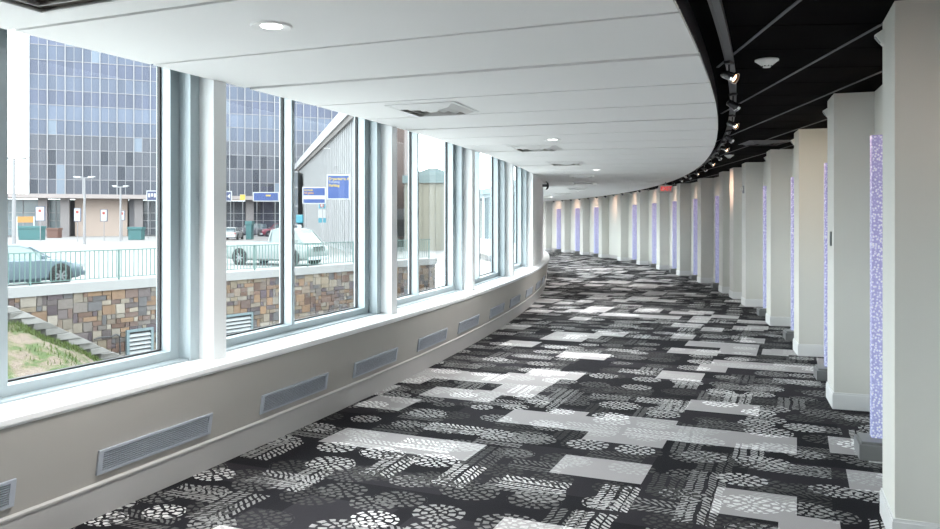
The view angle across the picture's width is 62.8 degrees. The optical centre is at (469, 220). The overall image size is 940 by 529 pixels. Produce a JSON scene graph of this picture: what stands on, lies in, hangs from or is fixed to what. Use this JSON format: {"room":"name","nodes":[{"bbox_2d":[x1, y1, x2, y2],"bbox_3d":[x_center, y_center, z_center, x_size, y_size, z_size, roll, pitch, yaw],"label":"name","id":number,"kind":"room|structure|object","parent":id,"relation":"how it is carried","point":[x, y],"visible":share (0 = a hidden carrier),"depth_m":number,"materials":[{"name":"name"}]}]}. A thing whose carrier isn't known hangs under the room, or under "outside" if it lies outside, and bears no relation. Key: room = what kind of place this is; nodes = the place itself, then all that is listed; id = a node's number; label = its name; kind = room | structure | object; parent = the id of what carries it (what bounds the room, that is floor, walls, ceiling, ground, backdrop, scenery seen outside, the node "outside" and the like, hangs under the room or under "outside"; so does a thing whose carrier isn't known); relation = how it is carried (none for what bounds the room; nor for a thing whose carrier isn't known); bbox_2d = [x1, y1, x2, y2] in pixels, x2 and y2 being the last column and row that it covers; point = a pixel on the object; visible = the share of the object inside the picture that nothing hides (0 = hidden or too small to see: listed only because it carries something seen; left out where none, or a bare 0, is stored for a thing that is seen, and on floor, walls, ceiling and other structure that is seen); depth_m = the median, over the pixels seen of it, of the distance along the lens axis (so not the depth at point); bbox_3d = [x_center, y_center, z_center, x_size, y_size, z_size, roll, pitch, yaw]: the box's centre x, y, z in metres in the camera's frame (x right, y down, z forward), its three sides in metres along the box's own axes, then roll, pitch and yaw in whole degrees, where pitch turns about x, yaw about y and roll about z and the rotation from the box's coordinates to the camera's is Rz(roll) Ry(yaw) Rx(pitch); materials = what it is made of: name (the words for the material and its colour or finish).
{"room":"curved building corridor","nodes":[
{"label":"curved building corridor","id":0,"kind":"room"},
{"bbox_2d":[0,240,547,518],"bbox_3d":[-1.713,3.285,16.861,6.648,4.630,50.730,0,0,9],"label":"wall","id":1,"kind":"structure","parent":0,"point":[52,457],"depth_m":4.81,"materials":[{"name":"paint"}]},
{"bbox_2d":[0,478,16,510],"bbox_3d":[-2.347,1.296,3.268,0.032,0.136,0.880,0,0,24],"label":"air vent","id":2,"kind":"object","parent":1,"relation":"in","point":[7,488],"visible":1,"depth_m":3.64,"materials":[{"name":"metal"}]},
{"bbox_2d":[0,28,198,403],"bbox_3d":[-2.397,-0.099,4.003,0.215,2.043,2.542,0,0,23],"label":"window","id":3,"kind":"structure","parent":1,"relation":"in","point":[177,93],"depth_m":5.04,"materials":[{"name":"metal"}]},
{"bbox_2d":[95,413,212,475],"bbox_3d":[-1.820,1.296,4.514,0.032,0.136,0.880,0,0,22],"label":"air vent","id":4,"kind":"object","parent":1,"relation":"in","point":[125,453],"visible":1,"depth_m":4.46,"materials":[{"name":"metal"}]},
{"bbox_2d":[0,239,548,429],"bbox_3d":[-1.709,0.947,16.860,6.674,0.047,50.745,0,0,9],"label":"window sill","id":5,"kind":"structure","parent":1,"relation":"on","point":[18,412],"depth_m":4.89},
{"bbox_2d":[199,77,225,359],"bbox_3d":[-1.826,-0.139,5.205,0.339,2.123,0.126,0,0,22],"label":"pier","id":6,"kind":"object","parent":5,"relation":"on","point":[212,93],"visible":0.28,"depth_m":5.12,"materials":[{"name":"paint"}]},
{"bbox_2d":[381,124,396,313],"bbox_3d":[-0.909,-0.139,7.702,0.339,2.123,0.126,0,0,19],"label":"pier","id":7,"kind":"object","parent":5,"relation":"on","point":[388,133],"visible":0.27,"depth_m":7.61,"materials":[{"name":"paint"}]},
{"bbox_2d":[464,148,474,289],"bbox_3d":[-0.115,-0.139,10.240,0.339,2.123,0.126,0,0,16],"label":"pier","id":8,"kind":"object","parent":5,"relation":"on","point":[469,155],"visible":0.27,"depth_m":10.15,"materials":[{"name":"paint"}]},
{"bbox_2d":[506,162,513,275],"bbox_3d":[0.554,-0.139,12.814,0.339,2.123,0.126,0,0,13],"label":"pier","id":9,"kind":"object","parent":5,"relation":"on","point":[509,167],"visible":0.26,"depth_m":12.73,"materials":[{"name":"paint"}]},
{"bbox_2d":[527,171,533,266],"bbox_3d":[1.097,-0.139,15.418,0.339,2.123,0.126,0,0,10],"label":"pier","id":10,"kind":"object","parent":5,"relation":"on","point":[530,177],"visible":0.26,"depth_m":15.34,"materials":[{"name":"paint"}]},
{"bbox_2d":[259,372,328,414],"bbox_3d":[-1.309,1.296,5.809,0.032,0.136,0.880,0,0,21],"label":"air vent","id":11,"kind":"object","parent":1,"relation":"in","point":[273,400],"visible":1,"depth_m":5.76,"materials":[{"name":"metal"}]},
{"bbox_2d":[226,97,380,351],"bbox_3d":[-1.420,-0.099,6.473,0.215,2.043,2.542,0,0,20],"label":"window","id":12,"kind":"structure","parent":1,"relation":"in","point":[367,133],"depth_m":7.32,"materials":[{"name":"metal"}]},
{"bbox_2d":[0,248,714,528],"bbox_3d":[0.490,1.504,16.498,10.528,0.192,54.592,0,0,9],"label":"baseboard","id":13,"kind":"structure","parent":1,"relation":"attached to","point":[75,508],"depth_m":5.03,"materials":[{"name":"paint"}]},
{"bbox_2d":[352,347,397,377],"bbox_3d":[-0.855,1.296,7.051,0.032,0.136,0.880,0,0,19],"label":"air vent","id":14,"kind":"object","parent":1,"relation":"in","point":[364,366],"visible":1,"depth_m":7.01,"materials":[{"name":"metal"}]},
{"bbox_2d":[397,131,463,307],"bbox_3d":[-0.565,-0.099,8.988,0.215,2.043,2.542,0,0,17],"label":"window","id":15,"kind":"structure","parent":1,"relation":"in","point":[453,154],"depth_m":10.05,"materials":[{"name":"metal"}]},
{"bbox_2d":[417,328,447,351],"bbox_3d":[-0.403,1.296,8.390,0.032,0.136,0.880,0,0,18],"label":"air vent","id":16,"kind":"object","parent":1,"relation":"in","point":[427,341],"visible":1,"depth_m":8.35,"materials":[{"name":"metal"}]},
{"bbox_2d":[457,314,479,333],"bbox_3d":[-0.011,1.296,9.653,0.032,0.136,0.880,0,0,17],"label":"air vent","id":17,"kind":"object","parent":1,"relation":"in","point":[471,322],"visible":1,"depth_m":9.62,"materials":[{"name":"metal"}]},
{"bbox_2d":[484,196,490,240],"bbox_3d":[0.988,-0.099,35.243,0.215,2.043,2.542,0,0,-11],"label":"window","id":18,"kind":"structure","parent":1,"relation":"in","point":[485,197],"depth_m":36.32,"materials":[{"name":"metal"}]},
{"bbox_2d":[475,151,505,285],"bbox_3d":[0.166,-0.099,11.541,0.215,2.043,2.542,0,0,15],"label":"window","id":19,"kind":"structure","parent":1,"relation":"in","point":[498,167],"depth_m":12.62,"materials":[{"name":"metal"}]},
{"bbox_2d":[489,302,504,318],"bbox_3d":[0.394,1.296,11.090,0.032,0.136,0.880,0,0,15],"label":"air vent","id":20,"kind":"object","parent":1,"relation":"in","point":[498,309],"visible":1,"depth_m":11.06,"materials":[{"name":"metal"}]},
{"bbox_2d":[0,0,717,203],"bbox_3d":[-0.162,-0.938,16.530,9.302,0.020,53.569,0,0,9],"label":"ceiling","id":21,"kind":"structure","parent":0,"point":[625,88],"depth_m":4.52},
{"bbox_2d":[0,0,131,13],"bbox_3d":[-1.734,-0.911,3.033,0.600,0.036,0.600,0,0,24],"label":"ceiling vent","id":22,"kind":"object","parent":21,"relation":"in","point":[43,6],"visible":1,"depth_m":3.26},
{"bbox_2d":[250,20,291,31],"bbox_3d":[-0.946,-0.923,3.671,0.196,0.009,0.196,0,0,23],"label":"recessed light","id":23,"kind":"object","parent":21,"relation":"in","point":[264,25],"visible":1,"depth_m":3.66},
{"bbox_2d":[384,102,478,116],"bbox_3d":[-0.304,-0.911,6.373,0.600,0.036,0.600,0,0,20],"label":"ceiling vent","id":24,"kind":"object","parent":21,"relation":"in","point":[439,108],"visible":1,"depth_m":6.25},
{"bbox_2d":[507,145,562,151],"bbox_3d":[0.832,-0.911,9.805,0.600,0.036,0.600,0,0,16],"label":"ceiling vent","id":25,"kind":"object","parent":21,"relation":"in","point":[534,148],"visible":1,"depth_m":9.64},
{"bbox_2d":[546,161,585,165],"bbox_3d":[1.549,-0.911,12.411,0.600,0.036,0.600,0,0,13],"label":"ceiling vent","id":26,"kind":"object","parent":21,"relation":"in","point":[567,163],"visible":0.99,"depth_m":12.23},
{"bbox_2d":[675,0,717,113],"bbox_3d":[1.193,-1.063,16.382,6.582,0.226,53.426,0,0,9],"label":"trim","id":27,"kind":"structure","parent":21,"relation":"attached to","point":[684,6],"depth_m":4.22,"materials":[{"name":"black metal"}]},
{"bbox_2d":[71,250,884,528],"bbox_3d":[0.434,1.750,16.507,11.000,0.300,54.759,0,0,9],"label":"floor","id":28,"kind":"structure","parent":0,"point":[626,395],"depth_m":5.54,"materials":[{"name":"carpet"}]},
{"bbox_2d":[543,201,551,249],"bbox_3d":[4.124,0.257,41.076,0.322,2.686,0.474,0,0,-15],"label":"wall pier","id":29,"kind":"object","parent":28,"relation":"on","point":[547,206],"visible":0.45,"depth_m":40.88,"materials":[{"name":"paint"}]},
{"bbox_2d":[561,200,569,252],"bbox_3d":[4.788,0.257,38.476,0.322,2.686,0.474,0,0,-13],"label":"wall pier","id":30,"kind":"object","parent":28,"relation":"on","point":[565,205],"visible":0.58,"depth_m":38.27,"materials":[{"name":"paint"}]},
{"bbox_2d":[580,198,588,254],"bbox_3d":[5.332,0.257,35.848,0.322,2.686,0.474,0,0,-10],"label":"wall pier","id":31,"kind":"object","parent":28,"relation":"on","point":[584,202],"visible":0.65,"depth_m":35.64,"materials":[{"name":"paint"}]},
{"bbox_2d":[598,195,608,257],"bbox_3d":[5.757,0.257,33.198,0.322,2.686,0.474,0,0,-8],"label":"wall pier","id":32,"kind":"object","parent":28,"relation":"on","point":[603,202],"visible":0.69,"depth_m":32.98,"materials":[{"name":"paint"}]},
{"bbox_2d":[617,193,627,260],"bbox_3d":[6.059,0.257,30.531,0.322,2.686,0.474,0,0,-5],"label":"wall pier","id":33,"kind":"object","parent":28,"relation":"on","point":[622,199],"visible":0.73,"depth_m":30.31,"materials":[{"name":"paint"}]},
{"bbox_2d":[636,190,648,264],"bbox_3d":[6.240,0.257,27.854,0.322,2.686,0.474,0,0,-2],"label":"wall pier","id":34,"kind":"object","parent":28,"relation":"on","point":[643,196],"visible":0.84,"depth_m":27.63,"materials":[{"name":"paint"}]},
{"bbox_2d":[656,189,668,269],"bbox_3d":[6.298,0.257,25.171,0.322,2.686,0.474,0,0,0],"label":"wall pier","id":35,"kind":"object","parent":28,"relation":"on","point":[662,198],"visible":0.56,"depth_m":24.95,"materials":[{"name":"paint"}]},
{"bbox_2d":[676,183,690,275],"bbox_3d":[6.234,0.257,22.487,0.322,2.686,0.474,0,0,3],"label":"wall pier","id":36,"kind":"object","parent":28,"relation":"on","point":[683,189],"visible":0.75,"depth_m":22.26,"materials":[{"name":"paint"}]},
{"bbox_2d":[697,178,712,282],"bbox_3d":[6.048,0.257,19.810,0.322,2.686,0.474,0,0,6],"label":"wall pier","id":37,"kind":"object","parent":28,"relation":"on","point":[704,185],"visible":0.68,"depth_m":19.59,"materials":[{"name":"paint"}]},
{"bbox_2d":[718,171,729,292],"bbox_3d":[5.739,0.257,17.144,0.322,2.686,0.474,0,0,8],"label":"wall pier","id":38,"kind":"object","parent":28,"relation":"on","point":[724,176],"visible":0.48,"depth_m":16.94,"materials":[{"name":"paint"}]},
{"bbox_2d":[729,167,741,298],"bbox_3d":[5.551,0.257,15.891,0.322,2.686,0.474,0,0,9],"label":"wall pier","id":39,"kind":"object","parent":28,"relation":"on","point":[735,292],"visible":0.53,"depth_m":15.68,"materials":[{"name":"paint"}]},
{"bbox_2d":[741,162,762,306],"bbox_3d":[5.309,0.257,14.495,0.322,2.686,0.474,0,0,11],"label":"wall pier","id":40,"kind":"object","parent":28,"relation":"on","point":[752,172],"visible":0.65,"depth_m":14.28,"materials":[{"name":"paint"}]},
{"bbox_2d":[765,149,791,325],"bbox_3d":[4.759,0.257,11.868,0.322,2.686,0.474,0,0,13],"label":"wall pier","id":41,"kind":"object","parent":28,"relation":"on","point":[779,162],"visible":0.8,"depth_m":11.65,"materials":[{"name":"paint"}]},
{"bbox_2d":[793,128,826,356],"bbox_3d":[4.090,0.257,9.269,0.322,2.686,0.474,0,0,16],"label":"wall pier","id":42,"kind":"object","parent":28,"relation":"on","point":[810,147],"visible":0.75,"depth_m":9.06,"materials":[{"name":"paint"}]},
{"bbox_2d":[826,92,873,411],"bbox_3d":[3.302,0.257,6.704,0.322,2.686,0.474,0,0,19],"label":"wall pier","id":43,"kind":"object","parent":28,"relation":"on","point":[850,121],"visible":0.84,"depth_m":6.50,"materials":[{"name":"paint"}]},
{"bbox_2d":[880,0,939,528],"bbox_3d":[2.303,0.257,3.931,0.322,2.686,0.474,0,0,21],"label":"wall pier","id":44,"kind":"object","parent":28,"relation":"on","point":[910,492],"visible":0.94,"depth_m":3.75,"materials":[{"name":"paint"}]},
{"bbox_2d":[874,29,884,46],"bbox_3d":[2.202,-0.980,4.144,0.045,0.089,0.059,0,0,21],"label":"sensor","id":45,"kind":"object","parent":44,"relation":"attached to","point":[879,37],"visible":1,"depth_m":4.12,"materials":[{"name":"white plastic"}]},
{"bbox_2d":[483,197,489,239],"bbox_3d":[0.798,-0.139,36.561,0.339,2.123,0.126,0,0,-12],"label":"pier","id":46,"kind":"object","parent":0,"point":[483,197],"visible":0.44,"depth_m":36.51,"materials":[{"name":"paint"}]},
{"bbox_2d":[534,175,542,265],"bbox_3d":[1.472,-0.139,17.987,0.403,2.123,5.294,0,0,8],"label":"wall","id":47,"kind":"structure","parent":0,"point":[538,189],"depth_m":16.67,"materials":[{"name":"white paint"}]},
{"bbox_2d":[514,165,526,271],"bbox_3d":[0.771,-0.099,14.127,0.215,2.043,2.542,0,0,12],"label":"window","id":48,"kind":"structure","parent":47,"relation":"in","point":[520,174],"depth_m":15.23,"materials":[{"name":"metal"}]},
{"bbox_2d":[552,84,882,277],"bbox_3d":[2.463,0.262,16.172,6.887,2.716,54.759,0,0,9],"label":"wall","id":49,"kind":"structure","parent":0,"point":[878,94],"depth_m":29.64,"materials":[{"name":"paint"}]},
{"bbox_2d":[554,209,560,251],"bbox_3d":[4.527,0.510,39.561,0.300,2.180,0.280,0,0,-14],"label":"panel","id":50,"kind":"object","parent":49,"relation":"attached to","point":[558,249],"visible":0.87,"depth_m":39.55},
{"bbox_2d":[573,208,579,253],"bbox_3d":[5.121,0.510,36.944,0.300,2.180,0.280,0,0,-12],"label":"panel","id":51,"kind":"object","parent":49,"relation":"attached to","point":[577,210],"visible":0.88,"depth_m":36.94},
{"bbox_2d":[591,207,598,255],"bbox_3d":[5.595,0.510,34.303,0.300,2.180,0.280,0,0,-9],"label":"panel","id":52,"kind":"object","parent":49,"relation":"attached to","point":[596,209],"visible":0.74,"depth_m":34.30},
{"bbox_2d":[629,205,636,262],"bbox_3d":[6.180,0.510,28.968,0.300,2.180,0.280,0,0,-4],"label":"panel","id":53,"kind":"object","parent":49,"relation":"attached to","point":[634,207],"visible":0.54,"depth_m":28.96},
{"bbox_2d":[649,203,656,266],"bbox_3d":[6.290,0.510,26.287,0.300,2.180,0.280,0,0,-1],"label":"panel","id":54,"kind":"object","parent":49,"relation":"attached to","point":[654,205],"visible":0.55,"depth_m":26.28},
{"bbox_2d":[669,201,676,272],"bbox_3d":[6.276,0.510,23.603,0.300,2.180,0.280,0,0,2],"label":"panel","id":55,"kind":"object","parent":49,"relation":"attached to","point":[673,269],"visible":0.64,"depth_m":23.59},
{"bbox_2d":[689,199,696,279],"bbox_3d":[6.141,0.510,20.923,0.300,2.180,0.280,0,0,4],"label":"panel","id":56,"kind":"object","parent":49,"relation":"attached to","point":[693,276],"visible":0.52,"depth_m":20.91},
{"bbox_2d":[711,196,718,287],"bbox_3d":[5.883,0.510,18.251,0.300,2.180,0.280,0,0,7],"label":"panel","id":57,"kind":"object","parent":49,"relation":"attached to","point":[715,284],"visible":0.53,"depth_m":18.24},
{"bbox_2d":[757,186,765,315],"bbox_3d":[5.003,0.510,12.958,0.300,2.180,0.280,0,0,12],"label":"panel","id":58,"kind":"object","parent":49,"relation":"attached to","point":[761,311],"visible":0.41,"depth_m":12.96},
{"bbox_2d":[783,177,793,340],"bbox_3d":[4.383,0.510,10.346,0.300,2.180,0.280,0,0,15],"label":"panel","id":59,"kind":"object","parent":49,"relation":"attached to","point":[788,334],"visible":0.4,"depth_m":10.35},
{"bbox_2d":[813,163,826,380],"bbox_3d":[3.644,0.510,7.766,0.300,2.180,0.280,0,0,17],"label":"panel","id":60,"kind":"object","parent":49,"relation":"attached to","point":[819,371],"visible":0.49,"depth_m":7.77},
{"bbox_2d":[854,135,882,461],"bbox_3d":[2.789,0.510,5.223,0.300,2.180,0.280,0,0,20],"label":"panel","id":61,"kind":"object","parent":49,"relation":"attached to","point":[868,446],"visible":0.47,"depth_m":5.22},
{"bbox_2d":[626,0,898,192],"bbox_3d":[1.917,-1.101,16.262,7.995,0.050,54.759,0,0,9],"label":"ceiling","id":62,"kind":"structure","parent":0,"point":[737,12],"depth_m":5.18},
{"bbox_2d":[695,0,735,169],"bbox_3d":[1.973,-1.048,16.968,5.539,0.065,49.208,0,0,9],"label":"track","id":63,"kind":"object","parent":62,"relation":"hanging from","point":[716,6],"visible":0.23,"depth_m":4.42,"materials":[{"name":"metal"}]},
{"bbox_2d":[720,60,738,83],"bbox_3d":[1.659,-0.941,4.919,0.117,0.149,0.072,0,0,43],"label":"track spotlight","id":64,"kind":"object","parent":63,"relation":"attached to","point":[732,77],"visible":1,"depth_m":4.91,"materials":[{"name":"black metal"}]},
{"bbox_2d":[726,93,740,111],"bbox_3d":[2.110,-0.941,6.164,0.117,0.149,0.072,0,0,-9],"label":"track spotlight","id":65,"kind":"object","parent":63,"relation":"attached to","point":[735,106],"visible":1,"depth_m":6.14,"materials":[{"name":"black metal"}]},
{"bbox_2d":[614,23,882,194],"bbox_3d":[1.976,-1.079,16.485,7.506,0.013,53.358,0,0,9],"label":"grid","id":66,"kind":"object","parent":62,"relation":"attached to","point":[865,23],"visible":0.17,"depth_m":6.00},
{"bbox_2d":[627,0,882,192],"bbox_3d":[1.980,-1.078,16.213,7.428,0.016,54.221,0,0,10],"label":"grid","id":67,"kind":"object","parent":62,"relation":"attached to","point":[795,3],"visible":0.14,"depth_m":5.59,"materials":[{"name":"metal"}]},
{"bbox_2d":[738,140,790,145],"bbox_3d":[4.050,-1.058,10.550,0.580,0.036,0.580,0,0,4],"label":"ceiling vent","id":68,"kind":"object","parent":62,"relation":"in","point":[750,142],"visible":0.96,"depth_m":10.45,"materials":[{"name":"grey metal"}]},
{"bbox_2d":[755,57,778,67],"bbox_3d":[1.989,-1.050,5.160,0.154,0.052,0.154,0,0,0],"label":"smoke detector","id":69,"kind":"object","parent":62,"relation":"attached to","point":[767,62],"visible":1,"depth_m":5.12,"materials":[{"name":"white plastic"}]},
{"bbox_2d":[783,329,793,340],"bbox_3d":[4.383,1.540,10.346,0.300,0.120,0.280,0,0,15],"label":"basin","id":70,"kind":"object","parent":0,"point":[788,334],"depth_m":10.25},
{"bbox_2d":[813,364,826,380],"bbox_3d":[3.644,1.540,7.766,0.300,0.120,0.280,0,0,17],"label":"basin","id":71,"kind":"object","parent":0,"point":[819,371],"depth_m":7.68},
{"bbox_2d":[854,432,882,461],"bbox_3d":[2.789,1.540,5.223,0.300,0.120,0.280,0,0,20],"label":"basin","id":72,"kind":"object","parent":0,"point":[868,446],"depth_m":5.14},
{"label":"outside","id":73,"kind":"structure","parent":0,"visible":0},
{"bbox_2d":[8,235,443,285],"bbox_3d":[-70.000,2.240,152.453,380.000,0.001,355.093,0,0,0],"label":"road","id":74,"kind":"structure","parent":73,"point":[92,242],"depth_m":51.96,"materials":[{"name":"asphalt"}]},
{"bbox_2d":[8,157,28,243],"bbox_3d":[-36.717,-1.428,62.000,2.300,7.336,0.400,0,0,0],"label":"street lamp","id":75,"kind":"object","parent":74,"relation":"on","point":[9,158],"visible":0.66,"depth_m":61.90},
{"bbox_2d":[17,226,45,239],"bbox_3d":[-50.057,1.446,88.000,2.674,1.589,1.160,0,0,0],"label":"planter","id":76,"kind":"object","parent":74,"relation":"on","point":[25,232],"visible":0.79,"depth_m":87.50,"materials":[{"name":"teal paint"}]},
{"bbox_2d":[35,207,44,241],"bbox_3d":[-44.649,0.404,79.989,0.983,3.672,0.138,0,0,0],"label":"sign","id":77,"kind":"object","parent":74,"relation":"on","point":[39,211],"visible":1,"depth_m":79.94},
{"bbox_2d":[8,244,84,282],"bbox_3d":[-15.615,1.531,25.872,2.140,1.503,4.724,0,0,34],"label":"sedan","id":78,"kind":"object","parent":74,"relation":"on","point":[12,248],"visible":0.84,"depth_m":25.93,"materials":[{"name":"paint"}]},
{"bbox_2d":[46,228,62,237],"bbox_3d":[-52.882,1.610,98.000,1.560,1.260,1.160,0,0,0],"label":"planter","id":79,"kind":"object","parent":74,"relation":"on","point":[51,232],"visible":0.98,"depth_m":97.49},
{"bbox_2d":[73,176,95,243],"bbox_3d":[-36.047,-0.938,72.000,1.955,6.355,0.400,0,0,0],"label":"street lamp","id":80,"kind":"object","parent":74,"relation":"on","point":[76,177],"visible":0.9,"depth_m":71.92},
{"bbox_2d":[112,185,128,240],"bbox_3d":[-37.219,-0.733,82.000,1.725,5.946,0.400,0,0,0],"label":"street lamp","id":81,"kind":"object","parent":74,"relation":"on","point":[120,207],"visible":1,"depth_m":81.92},
{"bbox_2d":[127,227,145,239],"bbox_3d":[-38.114,1.503,88.000,1.646,1.474,1.160,0,0,0],"label":"planter","id":82,"kind":"object","parent":74,"relation":"on","point":[134,233],"visible":0.99,"depth_m":87.50,"materials":[{"name":"teal paint"}]},
{"bbox_2d":[146,190,155,237],"bbox_3d":[-39.647,-0.738,95.984,1.371,5.955,0.148,0,0,0],"label":"sign","id":83,"kind":"object","parent":74,"relation":"on","point":[150,194],"visible":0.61,"depth_m":95.94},
{"bbox_2d":[8,35,338,236],"bbox_3d":[-46.603,-21.170,123.850,67.050,46.820,31.000,0,0,-22],"label":"office building","id":84,"kind":"structure","parent":74,"relation":"on","point":[92,113],"depth_m":108.74,"materials":[{"name":"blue glass"}]},
{"bbox_2d":[253,192,278,201],"bbox_3d":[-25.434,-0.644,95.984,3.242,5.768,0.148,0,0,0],"label":"sign","id":85,"kind":"object","parent":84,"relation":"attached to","point":[257,196],"visible":0.77,"depth_m":95.94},
{"bbox_2d":[226,227,243,239],"bbox_3d":[-27.599,1.531,89.493,2.140,1.503,4.519,0,0,-5],"label":"sedan","id":86,"kind":"object","parent":74,"relation":"on","point":[231,232],"visible":0.8,"depth_m":88.01,"materials":[{"name":"paint"}]},
{"bbox_2d":[245,221,254,239],"bbox_3d":[-25.743,1.161,90.000,0.803,2.158,1.160,0,0,0],"label":"bin","id":87,"kind":"object","parent":74,"relation":"on","point":[249,224],"visible":1,"depth_m":89.51,"materials":[{"name":"teal paint"}]},
{"bbox_2d":[239,223,267,235],"bbox_3d":[-30.593,1.336,107.501,4.724,1.911,2.280,0,0,-10],"label":"sedan","id":88,"kind":"object","parent":74,"relation":"on","point":[258,227],"visible":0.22,"depth_m":106.79,"materials":[{"name":"paint"}]},
{"bbox_2d":[226,228,327,264],"bbox_3d":[-9.757,1.336,38.903,5.135,1.911,2.280,0,0,22],"label":"pickup truck","id":89,"kind":"object","parent":74,"relation":"on","point":[302,235],"visible":0.62,"depth_m":38.12,"materials":[{"name":"paint"}]},
{"bbox_2d":[295,171,302,227],"bbox_3d":[-21.900,-1.910,96.450,1.360,8.300,3.100,0,0,0],"label":"building","id":90,"kind":"structure","parent":74,"relation":"on","point":[298,176],"depth_m":95.40,"materials":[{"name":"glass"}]},
{"bbox_2d":[302,187,325,243],"bbox_3d":[-9.911,0.060,48.990,1.496,4.359,0.120,0,0,0],"label":"sign","id":91,"kind":"object","parent":74,"relation":"on","point":[310,195],"visible":1,"depth_m":48.94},
{"bbox_2d":[318,204,325,222],"bbox_3d":[-10.362,0.478,53.977,0.526,3.523,0.145,0,0,0],"label":"sign","id":92,"kind":"object","parent":74,"relation":"on","point":[319,205],"visible":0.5,"depth_m":53.95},
{"bbox_2d":[295,112,353,252],"bbox_3d":[-15.380,-3.010,81.554,2.900,10.500,65.100,0,0,-16],"label":"building","id":93,"kind":"structure","parent":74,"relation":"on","point":[332,152],"depth_m":63.69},
{"bbox_2d":[327,174,349,256],"bbox_3d":[-8.027,-0.278,46.992,1.404,5.036,0.117,0,0,0],"label":"sign","id":94,"kind":"object","parent":74,"relation":"on","point":[338,185],"visible":1,"depth_m":46.94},
{"bbox_2d":[397,128,407,246],"bbox_3d":[-6.088,-5.760,67.950,1.288,16.000,8.100,0,0,0],"label":"brick block","id":95,"kind":"object","parent":74,"relation":"on","point":[402,135],"visible":0.29,"depth_m":64.00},
{"bbox_2d":[402,168,443,250],"bbox_3d":[-2.813,-0.860,60.400,4.400,6.200,7.200,0,0,0],"label":"building","id":96,"kind":"structure","parent":74,"relation":"on","point":[431,180],"depth_m":57.01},
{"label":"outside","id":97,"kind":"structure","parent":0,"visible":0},
{"bbox_3d":[-40.000,5.525,10.000,160.000,0.050,100.000,0,0,0],"label":"ground","id":98,"kind":"structure","parent":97,"visible":0},
{"bbox_2d":[8,264,435,355],"bbox_3d":[-10.226,3.970,30.676,0.515,3.080,29.296,0,0,34],"label":"wall","id":99,"kind":"structure","parent":98,"relation":"on","point":[89,316],"depth_m":28.16,"materials":[{"name":"stone"}]},
{"bbox_2d":[125,327,153,354],"bbox_3d":[-11.873,4.520,27.689,0.100,1.250,1.050,0,0,34],"label":"louver","id":100,"kind":"object","parent":99,"relation":"attached to","point":[139,340],"visible":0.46,"depth_m":27.67,"materials":[{"name":"paint"}]},
{"bbox_2d":[8,258,436,297],"bbox_3d":[-10.637,2.265,30.049,0.630,0.330,30.795,0,0,34],"label":"coping","id":101,"kind":"object","parent":99,"relation":"on","point":[19,291],"visible":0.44,"depth_m":27.45,"materials":[{"name":"concrete"}]},
{"bbox_2d":[8,239,429,285],"bbox_3d":[-9.029,1.565,32.389,0.074,1.070,24.525,0,0,34],"label":"railing","id":102,"kind":"object","parent":101,"relation":"on","point":[254,246],"visible":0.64,"depth_m":28.11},
{"bbox_2d":[226,312,252,334],"bbox_3d":[-9.510,4.350,31.220,0.100,1.100,1.750,0,0,34],"label":"louver","id":103,"kind":"object","parent":99,"relation":"attached to","point":[239,322],"visible":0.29,"depth_m":31.37,"materials":[{"name":"paint"}]},
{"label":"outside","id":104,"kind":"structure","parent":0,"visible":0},
{"bbox_2d":[8,324,95,378],"bbox_3d":[-9.431,4.332,20.641,9.999,2.497,12.498,0,0,34],"label":"ground","id":105,"kind":"structure","parent":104,"point":[19,364],"depth_m":21.87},
{"bbox_2d":[8,320,102,365],"bbox_3d":[-10.183,4.247,22.258,7.072,2.646,6.508,0,0,34],"label":"grass","id":106,"kind":"structure","parent":105,"relation":"on","point":[24,327],"depth_m":23.38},
{"bbox_3d":[-12.174,4.730,26.358,0.920,0.200,0.770,0,0,34],"label":"stone step","id":107,"kind":"structure","parent":106,"relation":"on","visible":0},
{"bbox_2d":[91,352,120,359],"bbox_3d":[-12.359,4.525,26.049,0.957,0.200,0.770,0,0,34],"label":"stone step","id":108,"kind":"structure","parent":107,"relation":"on","point":[107,355],"depth_m":25.71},
{"bbox_2d":[85,347,110,354],"bbox_3d":[-12.574,4.320,25.759,0.922,0.200,0.770,0,0,34],"label":"stone step","id":109,"kind":"structure","parent":108,"relation":"on","point":[99,350],"depth_m":25.41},
{"bbox_2d":[74,343,99,349],"bbox_3d":[-12.787,4.115,25.469,0.889,0.200,0.770,0,0,34],"label":"stone step","id":110,"kind":"structure","parent":109,"relation":"on","point":[88,345],"depth_m":25.19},
{"bbox_2d":[56,338,91,344],"bbox_3d":[-12.959,3.910,25.151,0.958,0.200,0.770,0,0,34],"label":"stone step","id":111,"kind":"structure","parent":110,"relation":"on","point":[77,341],"depth_m":24.84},
{"bbox_2d":[45,333,80,339],"bbox_3d":[-13.162,3.705,24.854,0.950,0.200,0.770,0,0,34],"label":"stone step","id":112,"kind":"structure","parent":111,"relation":"on","point":[65,336],"depth_m":24.54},
{"bbox_2d":[35,327,68,334],"bbox_3d":[-13.379,3.500,24.566,0.911,0.200,0.770,0,0,34],"label":"stone step","id":113,"kind":"structure","parent":112,"relation":"on","point":[52,331],"depth_m":24.21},
{"bbox_2d":[28,322,57,329],"bbox_3d":[-13.569,3.295,24.260,0.935,0.200,0.770,0,0,34],"label":"stone step","id":114,"kind":"structure","parent":113,"relation":"on","point":[39,326],"depth_m":23.91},
{"bbox_2d":[8,317,46,324],"bbox_3d":[-13.771,3.090,23.962,0.932,0.200,0.770,0,0,34],"label":"stone step","id":115,"kind":"structure","parent":114,"relation":"on","point":[35,320],"depth_m":23.65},
{"bbox_2d":[8,312,34,319],"bbox_3d":[-13.956,2.885,23.652,0.967,0.200,0.770,0,0,34],"label":"stone step","id":116,"kind":"structure","parent":115,"relation":"on","point":[16,315],"depth_m":23.34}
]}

